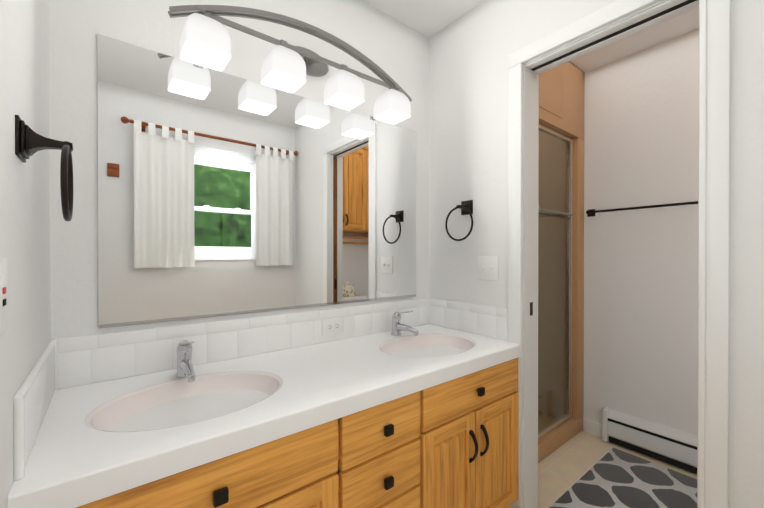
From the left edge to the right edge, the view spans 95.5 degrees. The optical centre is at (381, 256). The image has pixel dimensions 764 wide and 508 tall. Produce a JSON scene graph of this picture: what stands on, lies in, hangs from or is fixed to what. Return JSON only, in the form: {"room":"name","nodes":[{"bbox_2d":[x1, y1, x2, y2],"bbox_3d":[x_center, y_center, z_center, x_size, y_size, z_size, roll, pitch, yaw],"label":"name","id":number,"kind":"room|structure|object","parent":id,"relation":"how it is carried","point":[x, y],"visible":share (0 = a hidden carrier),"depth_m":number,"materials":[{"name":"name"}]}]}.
{"room":"bathroom","nodes":[
{"label":"bathroom","id":0,"kind":"room"},
{"bbox_2d":[0,0,50,507],"bbox_3d":[-0.415,-0.025,0.217,0.120,2.460,1.953,0,0,-38],"label":"wall","id":1,"kind":"structure","parent":0,"point":[25,252],"depth_m":0.68,"materials":[{"name":"white paint"}]},
{"bbox_2d":[0,259,6,334],"bbox_3d":[-0.578,0.060,0.526,0.009,0.115,0.070,0,0,-38],"label":"electrical outlet","id":2,"kind":"object","parent":1,"relation":"attached to","point":[3,295],"visible":1,"depth_m":0.53,"materials":[{"name":"white plastic"}]},
{"bbox_2d":[15,115,72,220],"bbox_3d":[-0.658,-0.165,0.680,0.077,0.187,0.152,0,0,-38],"label":"towel ring","id":3,"kind":"object","parent":1,"relation":"attached to","point":[29,141],"visible":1,"depth_m":0.66,"materials":[{"name":"black metal"}]},
{"bbox_2d":[50,0,428,339],"bbox_3d":[-0.432,-0.031,1.520,1.713,2.460,0.128,0,0,-38],"label":"wall","id":4,"kind":"structure","parent":0,"point":[222,193],"depth_m":1.32,"materials":[{"name":"white paint"}]},
{"bbox_2d":[168,5,411,101],"bbox_3d":[-0.303,-0.831,1.440,1.018,0.158,0.169,0,0,-38],"label":"vanity light fixture","id":5,"kind":"object","parent":4,"relation":"attached to","point":[316,64],"visible":0.81,"depth_m":1.34,"materials":[{"name":"grey metal"}]},
{"bbox_2d":[180,13,230,70],"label":"light","id":6,"kind":"object","parent":5,"relation":"attached to","point":[205,41],"depth_m":1.10,"materials":[{"name":"white glass"}]},
{"bbox_2d":[261,45,305,92],"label":"light","id":7,"kind":"object","parent":5,"relation":"attached to","point":[283,69],"depth_m":1.26,"materials":[{"name":"white glass"}]},
{"bbox_2d":[324,70,364,110],"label":"light","id":8,"kind":"object","parent":5,"relation":"attached to","point":[345,90],"depth_m":1.43,"materials":[{"name":"white glass"}]},
{"bbox_2d":[373,89,410,123],"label":"light","id":9,"kind":"object","parent":5,"relation":"attached to","point":[392,106],"depth_m":1.60,"materials":[{"name":"white glass"}]},
{"bbox_2d":[362,0,698,71],"bbox_3d":[0.534,-1.285,1.284,2.940,0.050,2.790,0,0,-38],"label":"ceiling","id":10,"kind":"structure","parent":0,"point":[428,18],"depth_m":1.88,"materials":[{"name":"white paint"}]},
{"bbox_2d":[429,0,763,507],"bbox_3d":[0.771,-0.030,1.478,0.120,2.460,2.790,0,0,-38],"label":"wall","id":11,"kind":"structure","parent":0,"point":[472,50],"depth_m":1.59,"materials":[{"name":"white paint"}]},
{"bbox_2d":[13,298,507,480],"bbox_3d":[-0.187,0.317,1.308,1.594,0.150,0.526,0,0,-38],"label":"tile backsplash","id":12,"kind":"structure","parent":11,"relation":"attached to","point":[62,363],"depth_m":1.26,"materials":[{"name":"white tile"}]},
{"bbox_2d":[322,318,343,335],"bbox_3d":[-0.225,0.322,1.600,0.115,0.070,0.007,0,0,-38],"label":"outlet","id":13,"kind":"object","parent":12,"relation":"attached to","point":[332,326],"visible":1,"depth_m":1.60,"materials":[{"name":"white plastic"}]},
{"bbox_2d":[445,200,472,240],"bbox_3d":[0.412,-0.184,1.773,0.077,0.211,0.176,0,0,-38],"label":"towel ring","id":14,"kind":"object","parent":11,"relation":"attached to","point":[466,207],"visible":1,"depth_m":1.77,"materials":[{"name":"black metal"}]},
{"bbox_2d":[478,256,497,279],"bbox_3d":[0.513,0.056,1.694,0.019,0.115,0.116,0,0,-38],"label":"light switch","id":15,"kind":"object","parent":11,"relation":"attached to","point":[487,267],"visible":1,"depth_m":1.69,"materials":[{"name":"white plastic"}]},
{"bbox_2d":[508,0,730,507],"bbox_3d":[0.863,0.137,1.360,0.158,2.127,0.724,0,0,-38],"label":"door frame","id":16,"kind":"structure","parent":11,"relation":"attached to","point":[714,267],"depth_m":1.07,"materials":[{"name":"white paint"}]},
{"bbox_2d":[538,430,696,507],"bbox_3d":[0.534,1.225,1.295,2.940,0.050,2.790,0,0,-38],"label":"floor","id":17,"kind":"structure","parent":0,"point":[565,467],"depth_m":2.01,"materials":[{"name":"beige tile"}]},
{"bbox_2d":[76,413,355,507],"bbox_3d":[-0.535,0.826,1.006,0.662,0.752,0.567,0,0,-38],"label":"base cabinet","id":18,"kind":"object","parent":17,"relation":"on","point":[314,467],"depth_m":0.86,"materials":[{"name":"brown wood"}]},
{"bbox_2d":[356,384,439,507],"bbox_3d":[-0.166,0.825,1.298,0.439,0.752,0.567,0,0,-38],"label":"base cabinet","id":19,"kind":"object","parent":17,"relation":"on","point":[398,440],"depth_m":1.12,"materials":[{"name":"brown wood"}]},
{"bbox_2d":[440,358,517,507],"bbox_3d":[0.197,0.823,1.586,0.649,0.752,0.567,0,0,-38],"label":"base cabinet","id":20,"kind":"object","parent":17,"relation":"on","point":[453,443],"depth_m":1.37,"materials":[{"name":"brown wood"}]},
{"bbox_2d":[7,324,519,507],"bbox_3d":[-0.171,0.453,1.290,1.592,0.121,0.575,0,0,-38],"label":"countertop","id":21,"kind":"structure","parent":20,"relation":"on","point":[97,441],"depth_m":0.98,"materials":[{"name":"white stone"}]},
{"bbox_2d":[175,340,195,381],"bbox_3d":[-0.622,0.328,1.107,0.052,0.128,0.156,0,0,-38],"label":"faucet","id":22,"kind":"object","parent":21,"relation":"on","point":[185,367],"visible":1,"depth_m":1.12,"materials":[{"name":"silver metal"}]},
{"bbox_2d":[391,311,418,335],"bbox_3d":[0.106,0.326,1.694,0.063,0.128,0.154,0,0,-38],"label":"faucet","id":23,"kind":"object","parent":21,"relation":"on","point":[397,327],"visible":1,"depth_m":1.71,"materials":[{"name":"silver metal"}]},
{"bbox_2d":[538,61,583,462],"bbox_3d":[0.710,-0.034,2.447,0.985,2.459,0.953,0,0,-38],"label":"surround","id":24,"kind":"object","parent":17,"relation":"on","point":[561,99],"visible":0.19,"depth_m":2.36,"materials":[{"name":"tan wood"},{"name":"glass"},{"name":"metal"}]},
{"bbox_2d":[538,124,573,438],"bbox_3d":[0.944,0.148,2.099,0.846,1.882,0.122,0,0,-38],"label":"shower glass door","id":25,"kind":"structure","parent":24,"relation":"attached to","point":[568,214],"depth_m":2.27,"materials":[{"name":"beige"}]},
{"bbox_2d":[549,448,696,507],"bbox_3d":[1.310,1.192,1.615,0.865,0.013,0.688,0,0,-38],"label":"bath mat","id":26,"kind":"object","parent":17,"relation":"on","point":[614,478],"visible":0.94,"depth_m":1.78,"materials":[{"name":"grey fabric"}]},
{"bbox_2d":[583,29,698,434],"bbox_3d":[1.639,-0.033,2.166,0.120,2.460,2.790,0,0,-38],"label":"wall","id":27,"kind":"structure","parent":0,"point":[641,128],"depth_m":2.12,"materials":[{"name":"white paint"}]},
{"bbox_2d":[583,418,601,436],"bbox_3d":[1.427,1.154,2.331,0.012,0.085,0.133,0,0,-38],"label":"baseboard","id":28,"kind":"structure","parent":27,"relation":"attached to","point":[592,427],"depth_m":2.33,"materials":[{"name":"white paint"}]},
{"bbox_2d":[586,201,697,216],"bbox_3d":[1.587,-0.295,2.079,0.069,0.048,0.678,0,0,-38],"label":"towel bar","id":29,"kind":"object","parent":27,"relation":"attached to","point":[590,212],"visible":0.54,"depth_m":2.10,"materials":[{"name":"black metal"}]},
{"bbox_2d":[602,407,696,473],"bbox_3d":[1.879,1.088,1.713,0.070,0.202,1.395,0,0,-38],"label":"baseboard heater","id":30,"kind":"object","parent":27,"relation":"attached to","point":[669,445],"visible":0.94,"depth_m":2.05,"materials":[{"name":"white metal"}]}
]}

